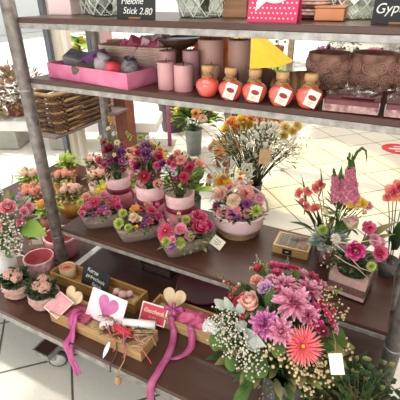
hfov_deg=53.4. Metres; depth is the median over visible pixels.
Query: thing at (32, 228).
bouquet
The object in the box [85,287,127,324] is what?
card
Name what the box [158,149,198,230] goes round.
pot
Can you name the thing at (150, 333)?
bundle
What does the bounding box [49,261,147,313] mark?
wooden crate
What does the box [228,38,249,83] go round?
candle
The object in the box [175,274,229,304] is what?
lacquer tray
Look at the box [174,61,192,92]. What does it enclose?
pillar candle
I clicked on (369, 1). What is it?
glass vase
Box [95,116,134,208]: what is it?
pot
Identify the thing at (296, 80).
wooden bowl
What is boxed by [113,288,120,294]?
soap
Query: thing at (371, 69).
pot
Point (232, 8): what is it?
wooden block
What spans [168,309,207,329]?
parcel
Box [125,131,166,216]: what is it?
pot
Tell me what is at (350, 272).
arrangement
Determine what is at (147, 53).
wicker basket
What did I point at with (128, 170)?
potted kalanchoe
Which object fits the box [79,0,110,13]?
glass vase
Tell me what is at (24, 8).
wall
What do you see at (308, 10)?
pot
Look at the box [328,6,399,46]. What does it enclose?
wall
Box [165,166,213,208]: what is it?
potted plant
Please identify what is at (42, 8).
window
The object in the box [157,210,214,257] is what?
trough
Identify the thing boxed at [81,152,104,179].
potted kalanchoe
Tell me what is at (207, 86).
bottle
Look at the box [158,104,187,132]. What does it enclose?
potted shrub
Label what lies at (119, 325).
tie
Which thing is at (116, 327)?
bow
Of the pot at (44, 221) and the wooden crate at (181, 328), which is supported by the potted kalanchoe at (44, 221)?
the pot at (44, 221)
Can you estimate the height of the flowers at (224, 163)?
0.291 m
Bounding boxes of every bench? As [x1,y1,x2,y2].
[0,111,162,149]
[1,162,167,266]
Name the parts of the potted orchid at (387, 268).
pot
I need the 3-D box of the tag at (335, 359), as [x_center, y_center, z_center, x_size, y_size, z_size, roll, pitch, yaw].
[0.311,0.359,0.931,0.028,0.058,0.086,-3,28,-5]
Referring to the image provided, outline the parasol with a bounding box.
[224,37,293,116]
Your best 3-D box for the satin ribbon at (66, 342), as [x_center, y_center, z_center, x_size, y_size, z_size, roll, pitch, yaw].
[-0.482,0.535,1.532,0.046,0.210,0.166,0,28,1]
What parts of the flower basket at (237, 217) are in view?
handle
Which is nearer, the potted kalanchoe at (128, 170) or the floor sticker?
the potted kalanchoe at (128, 170)
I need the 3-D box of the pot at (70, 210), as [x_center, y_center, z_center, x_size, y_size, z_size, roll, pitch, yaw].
[-0.736,0.038,2.305,0.133,0.090,0.133,-14,31,-23]
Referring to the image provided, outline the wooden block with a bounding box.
[223,0,248,17]
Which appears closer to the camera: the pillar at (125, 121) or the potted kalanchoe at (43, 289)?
the potted kalanchoe at (43, 289)
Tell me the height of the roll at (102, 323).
0.036 m
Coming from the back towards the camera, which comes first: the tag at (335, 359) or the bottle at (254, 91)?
the bottle at (254, 91)
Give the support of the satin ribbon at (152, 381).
hanging from the wooden crate at (181, 328)
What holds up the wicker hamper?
on the shelf at (116, 110)
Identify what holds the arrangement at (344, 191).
on the display rack
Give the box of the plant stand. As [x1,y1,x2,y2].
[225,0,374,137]
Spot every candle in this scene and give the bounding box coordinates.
[59,261,76,279]
[157,58,174,90]
[159,48,175,63]
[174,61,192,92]
[182,46,198,85]
[198,37,222,78]
[202,61,219,78]
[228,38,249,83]
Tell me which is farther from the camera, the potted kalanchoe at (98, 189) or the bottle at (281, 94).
the potted kalanchoe at (98, 189)
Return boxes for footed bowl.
[156,35,200,62]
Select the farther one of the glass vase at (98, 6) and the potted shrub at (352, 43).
the potted shrub at (352, 43)
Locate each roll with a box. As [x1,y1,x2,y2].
[100,321,114,329]
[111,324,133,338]
[122,318,155,328]
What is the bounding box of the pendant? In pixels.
[109,343,126,384]
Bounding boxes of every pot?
[6,104,23,116]
[21,195,43,217]
[23,248,53,277]
[39,210,60,230]
[42,225,78,259]
[60,194,83,217]
[88,179,105,195]
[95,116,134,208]
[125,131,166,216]
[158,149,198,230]
[275,45,283,51]
[301,0,331,19]
[306,49,351,89]
[348,49,399,91]
[392,52,399,92]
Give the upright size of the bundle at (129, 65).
0.097 m
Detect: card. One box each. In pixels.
[44,291,73,318]
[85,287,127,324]
[139,301,167,327]
[247,0,301,22]
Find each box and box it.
[28,228,45,248]
[144,262,174,277]
[272,231,312,259]
[314,5,348,20]
[322,84,381,115]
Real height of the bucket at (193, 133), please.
0.612 m
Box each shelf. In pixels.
[17,11,399,34]
[30,74,399,127]
[61,193,395,335]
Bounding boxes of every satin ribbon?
[63,309,81,375]
[69,312,81,373]
[147,315,176,399]
[166,105,171,145]
[167,324,194,359]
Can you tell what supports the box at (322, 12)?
on the display rack
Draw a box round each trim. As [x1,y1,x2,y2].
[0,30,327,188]
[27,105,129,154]
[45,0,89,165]
[99,0,117,139]
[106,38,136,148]
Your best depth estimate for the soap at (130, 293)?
1.64 m
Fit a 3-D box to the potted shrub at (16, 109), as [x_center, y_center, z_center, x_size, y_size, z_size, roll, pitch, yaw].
[-2.109,-1.261,4.508,0.804,0.696,0.802,13,31,25]
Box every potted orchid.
[291,168,330,240]
[377,179,399,277]
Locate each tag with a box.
[209,234,225,250]
[241,148,252,176]
[258,135,271,164]
[328,330,344,374]
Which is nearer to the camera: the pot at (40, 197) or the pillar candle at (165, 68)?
the pillar candle at (165, 68)
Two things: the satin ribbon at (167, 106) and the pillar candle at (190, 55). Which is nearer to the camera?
the pillar candle at (190, 55)
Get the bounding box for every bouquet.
[0,175,47,276]
[205,254,353,399]
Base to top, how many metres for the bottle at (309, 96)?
0.086 m
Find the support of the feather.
hanging from the wooden crate at (138, 354)
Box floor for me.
[0,44,399,399]
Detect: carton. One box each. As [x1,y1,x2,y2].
[62,48,88,65]
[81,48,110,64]
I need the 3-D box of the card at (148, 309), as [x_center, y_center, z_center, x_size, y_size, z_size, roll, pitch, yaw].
[-0.182,0.449,1.530,0.112,0.079,0.057,11,30,21]
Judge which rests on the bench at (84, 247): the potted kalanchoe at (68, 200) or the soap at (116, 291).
the potted kalanchoe at (68, 200)
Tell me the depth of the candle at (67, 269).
1.76 m
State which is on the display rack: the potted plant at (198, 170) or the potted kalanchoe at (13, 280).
the potted kalanchoe at (13, 280)
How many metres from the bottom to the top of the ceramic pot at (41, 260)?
0.084 m
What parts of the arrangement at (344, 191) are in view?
glass, grass blade, grass blade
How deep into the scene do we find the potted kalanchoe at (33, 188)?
2.25 m
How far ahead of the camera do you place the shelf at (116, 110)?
3.37 m
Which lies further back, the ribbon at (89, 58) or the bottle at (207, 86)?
the ribbon at (89, 58)
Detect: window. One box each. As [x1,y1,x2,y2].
[37,0,72,160]
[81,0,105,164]
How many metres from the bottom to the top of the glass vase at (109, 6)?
0.233 m
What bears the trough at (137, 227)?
on the display rack
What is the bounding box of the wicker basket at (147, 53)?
[98,34,186,76]
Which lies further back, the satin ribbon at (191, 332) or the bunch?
the bunch
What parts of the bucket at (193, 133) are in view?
pot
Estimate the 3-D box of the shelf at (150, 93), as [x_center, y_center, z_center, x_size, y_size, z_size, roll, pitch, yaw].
[0.066,-0.387,1.343,1.328,0.017,0.424,13,31,25]
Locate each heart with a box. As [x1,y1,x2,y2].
[66,286,82,306]
[164,286,186,306]
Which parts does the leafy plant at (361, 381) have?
pot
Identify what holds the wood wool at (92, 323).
on the wooden crate at (138, 354)
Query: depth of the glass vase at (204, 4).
1.22 m
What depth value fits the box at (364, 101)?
0.99 m
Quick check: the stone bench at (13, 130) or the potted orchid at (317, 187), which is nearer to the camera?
the potted orchid at (317, 187)
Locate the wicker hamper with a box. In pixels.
[33,88,111,133]
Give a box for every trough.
[77,190,123,228]
[113,201,164,242]
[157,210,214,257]
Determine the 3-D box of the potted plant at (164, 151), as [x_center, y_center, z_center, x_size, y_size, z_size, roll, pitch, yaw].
[-0.452,-0.343,3.636,0.404,0.407,0.382,-6,28,-9]
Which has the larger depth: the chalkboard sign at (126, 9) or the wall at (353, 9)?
the wall at (353, 9)
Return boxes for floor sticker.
[382,144,399,153]
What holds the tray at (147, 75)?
on the display rack
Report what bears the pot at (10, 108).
on the potted shrub at (16, 109)
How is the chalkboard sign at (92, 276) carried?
in the wooden crate at (131, 307)
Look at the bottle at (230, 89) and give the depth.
1.10 m
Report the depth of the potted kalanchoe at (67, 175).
2.43 m
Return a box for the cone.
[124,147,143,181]
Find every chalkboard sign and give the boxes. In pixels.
[81,262,110,292]
[117,0,155,18]
[371,0,399,24]
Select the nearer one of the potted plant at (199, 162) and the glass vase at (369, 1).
the glass vase at (369, 1)
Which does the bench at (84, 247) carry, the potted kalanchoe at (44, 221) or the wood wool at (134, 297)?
the potted kalanchoe at (44, 221)
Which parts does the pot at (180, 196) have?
pot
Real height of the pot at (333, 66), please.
0.104 m
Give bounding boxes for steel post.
[286,40,294,71]
[389,44,395,50]
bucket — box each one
[166,107,224,155]
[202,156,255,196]
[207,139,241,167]
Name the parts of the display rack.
post, caster plate, edge frame, edge frame, post, edge frame, edge frame, edge frame, post, post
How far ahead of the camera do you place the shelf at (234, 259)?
1.52 m
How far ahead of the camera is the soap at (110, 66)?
1.28 m
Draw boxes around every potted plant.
[129,141,169,177]
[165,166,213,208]
[176,156,206,193]
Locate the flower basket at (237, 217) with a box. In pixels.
[208,180,268,240]
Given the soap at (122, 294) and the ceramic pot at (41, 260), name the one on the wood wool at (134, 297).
the soap at (122, 294)
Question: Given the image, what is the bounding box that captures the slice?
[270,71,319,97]
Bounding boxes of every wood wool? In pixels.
[62,306,149,348]
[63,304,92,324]
[112,288,139,302]
[157,302,232,332]
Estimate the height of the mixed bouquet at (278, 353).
0.492 m
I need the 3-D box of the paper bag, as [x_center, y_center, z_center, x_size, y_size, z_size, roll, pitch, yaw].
[-0.496,-0.758,1.424,0.100,0.171,0.063,10,30,20]
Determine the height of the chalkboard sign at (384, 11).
0.099 m
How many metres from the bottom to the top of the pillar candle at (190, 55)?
0.119 m
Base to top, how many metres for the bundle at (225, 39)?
0.165 m
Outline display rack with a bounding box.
[0,0,399,399]
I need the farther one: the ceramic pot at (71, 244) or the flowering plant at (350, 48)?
the flowering plant at (350, 48)
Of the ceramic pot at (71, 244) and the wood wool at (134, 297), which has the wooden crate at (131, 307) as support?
the wood wool at (134, 297)
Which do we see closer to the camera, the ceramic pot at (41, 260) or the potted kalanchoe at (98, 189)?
the ceramic pot at (41, 260)
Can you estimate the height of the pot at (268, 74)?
0.064 m
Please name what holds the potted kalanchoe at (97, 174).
on the bench at (84, 247)
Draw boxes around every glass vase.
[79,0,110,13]
[86,0,116,15]
[176,0,224,17]
[331,0,374,19]
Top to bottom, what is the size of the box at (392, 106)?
0.048 m
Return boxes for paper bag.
[47,0,80,14]
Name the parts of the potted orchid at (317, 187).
grass blade, grass blade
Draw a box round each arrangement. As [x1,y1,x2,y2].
[306,147,373,267]
[320,220,396,302]
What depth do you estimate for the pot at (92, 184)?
2.46 m
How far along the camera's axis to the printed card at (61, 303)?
1.56 m
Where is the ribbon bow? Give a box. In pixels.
[164,302,184,315]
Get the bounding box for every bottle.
[196,65,218,96]
[219,67,242,100]
[242,69,266,102]
[269,71,294,106]
[295,72,322,108]
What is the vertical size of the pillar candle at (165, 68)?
0.094 m
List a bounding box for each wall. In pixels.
[0,0,81,35]
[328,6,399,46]
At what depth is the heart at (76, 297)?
1.59 m
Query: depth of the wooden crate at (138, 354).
1.45 m
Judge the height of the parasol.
1.300 m
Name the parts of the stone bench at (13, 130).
seat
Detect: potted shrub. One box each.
[0,58,43,118]
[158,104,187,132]
[268,39,286,51]
[270,66,285,71]
[322,42,361,49]
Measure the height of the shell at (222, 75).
0.063 m
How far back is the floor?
3.32 m
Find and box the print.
[99,294,118,316]
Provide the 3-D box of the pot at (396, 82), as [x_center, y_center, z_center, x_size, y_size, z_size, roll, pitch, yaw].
[0.644,-0.378,1.180,0.143,0.106,0.144,6,29,12]
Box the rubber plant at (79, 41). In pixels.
[70,34,86,50]
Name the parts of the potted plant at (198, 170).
pot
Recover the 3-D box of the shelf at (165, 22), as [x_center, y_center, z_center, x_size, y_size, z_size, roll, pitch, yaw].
[0.064,-0.565,1.248,1.328,0.017,0.424,13,31,25]
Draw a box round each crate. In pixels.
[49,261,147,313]
[49,300,157,361]
[152,294,236,355]
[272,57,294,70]
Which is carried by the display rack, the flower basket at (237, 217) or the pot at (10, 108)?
the flower basket at (237, 217)
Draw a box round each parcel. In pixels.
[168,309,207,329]
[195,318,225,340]
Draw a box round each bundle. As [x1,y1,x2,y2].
[96,315,155,346]
[120,47,139,72]
[191,36,232,71]
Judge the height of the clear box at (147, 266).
0.055 m
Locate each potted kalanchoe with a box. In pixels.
[0,265,34,299]
[14,166,41,194]
[16,178,43,217]
[23,271,60,310]
[34,199,63,230]
[51,166,76,199]
[52,150,80,181]
[55,180,84,217]
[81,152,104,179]
[82,165,106,195]
[89,179,106,201]
[127,169,137,192]
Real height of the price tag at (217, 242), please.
0.051 m
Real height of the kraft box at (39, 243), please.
0.090 m
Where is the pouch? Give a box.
[94,50,111,70]
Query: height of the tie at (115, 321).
0.070 m
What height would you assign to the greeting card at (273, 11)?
0.136 m
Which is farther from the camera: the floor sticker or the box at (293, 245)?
the floor sticker
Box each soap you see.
[105,62,120,71]
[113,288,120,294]
[118,290,126,298]
[127,290,133,297]
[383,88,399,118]
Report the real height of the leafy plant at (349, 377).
0.297 m
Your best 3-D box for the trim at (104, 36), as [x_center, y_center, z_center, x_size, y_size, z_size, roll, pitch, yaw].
[-0.942,-1.795,3.620,0.050,3.000,0.280,13,31,25]
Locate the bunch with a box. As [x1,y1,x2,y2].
[206,115,310,194]
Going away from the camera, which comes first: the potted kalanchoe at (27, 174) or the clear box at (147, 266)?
the clear box at (147, 266)
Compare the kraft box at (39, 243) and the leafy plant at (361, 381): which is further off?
the kraft box at (39, 243)
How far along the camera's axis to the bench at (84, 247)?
2.30 m
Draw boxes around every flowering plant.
[315,44,336,49]
[343,45,358,51]
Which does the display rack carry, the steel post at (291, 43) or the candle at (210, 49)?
the candle at (210, 49)
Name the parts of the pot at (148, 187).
pot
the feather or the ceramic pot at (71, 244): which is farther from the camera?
the ceramic pot at (71, 244)
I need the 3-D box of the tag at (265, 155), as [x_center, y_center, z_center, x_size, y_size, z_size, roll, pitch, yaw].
[0.491,-0.371,2.921,0.085,0.154,0.206,7,29,15]
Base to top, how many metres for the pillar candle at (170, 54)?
0.115 m
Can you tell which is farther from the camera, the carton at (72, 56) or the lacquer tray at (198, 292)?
the lacquer tray at (198, 292)
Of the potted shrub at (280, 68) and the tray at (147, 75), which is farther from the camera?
the potted shrub at (280, 68)
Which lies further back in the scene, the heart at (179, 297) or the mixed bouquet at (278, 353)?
the heart at (179, 297)
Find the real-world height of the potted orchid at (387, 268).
0.359 m
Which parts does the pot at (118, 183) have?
pot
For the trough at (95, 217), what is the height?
0.148 m
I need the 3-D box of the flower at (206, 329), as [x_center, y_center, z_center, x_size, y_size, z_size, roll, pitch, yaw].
[0.049,0.464,1.466,0.112,0.058,0.098,10,30,20]
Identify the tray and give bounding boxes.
[47,60,156,89]
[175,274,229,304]
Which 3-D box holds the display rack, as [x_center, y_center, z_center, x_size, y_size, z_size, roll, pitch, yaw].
[-0.291,-0.087,1.505,2.200,1.950,0.754,13,31,25]
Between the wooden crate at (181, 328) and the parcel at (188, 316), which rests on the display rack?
the wooden crate at (181, 328)
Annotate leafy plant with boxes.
[306,346,399,399]
[342,358,374,398]
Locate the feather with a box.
[103,342,109,357]
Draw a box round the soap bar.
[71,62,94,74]
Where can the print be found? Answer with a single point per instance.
(107, 308)
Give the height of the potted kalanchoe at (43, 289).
0.127 m
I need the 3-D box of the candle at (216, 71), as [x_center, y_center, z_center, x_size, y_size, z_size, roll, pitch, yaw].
[0.034,-0.397,1.260,0.058,0.079,0.058,3,28,7]
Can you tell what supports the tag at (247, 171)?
hanging from the bunch
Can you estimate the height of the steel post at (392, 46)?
1.600 m
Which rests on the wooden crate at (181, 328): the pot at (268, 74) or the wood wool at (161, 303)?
the wood wool at (161, 303)
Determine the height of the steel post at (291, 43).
1.600 m
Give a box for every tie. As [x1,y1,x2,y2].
[115,321,151,363]
[119,325,125,357]
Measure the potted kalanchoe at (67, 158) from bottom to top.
0.199 m
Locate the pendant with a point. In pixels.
(117, 380)
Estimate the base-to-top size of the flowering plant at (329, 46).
0.422 m

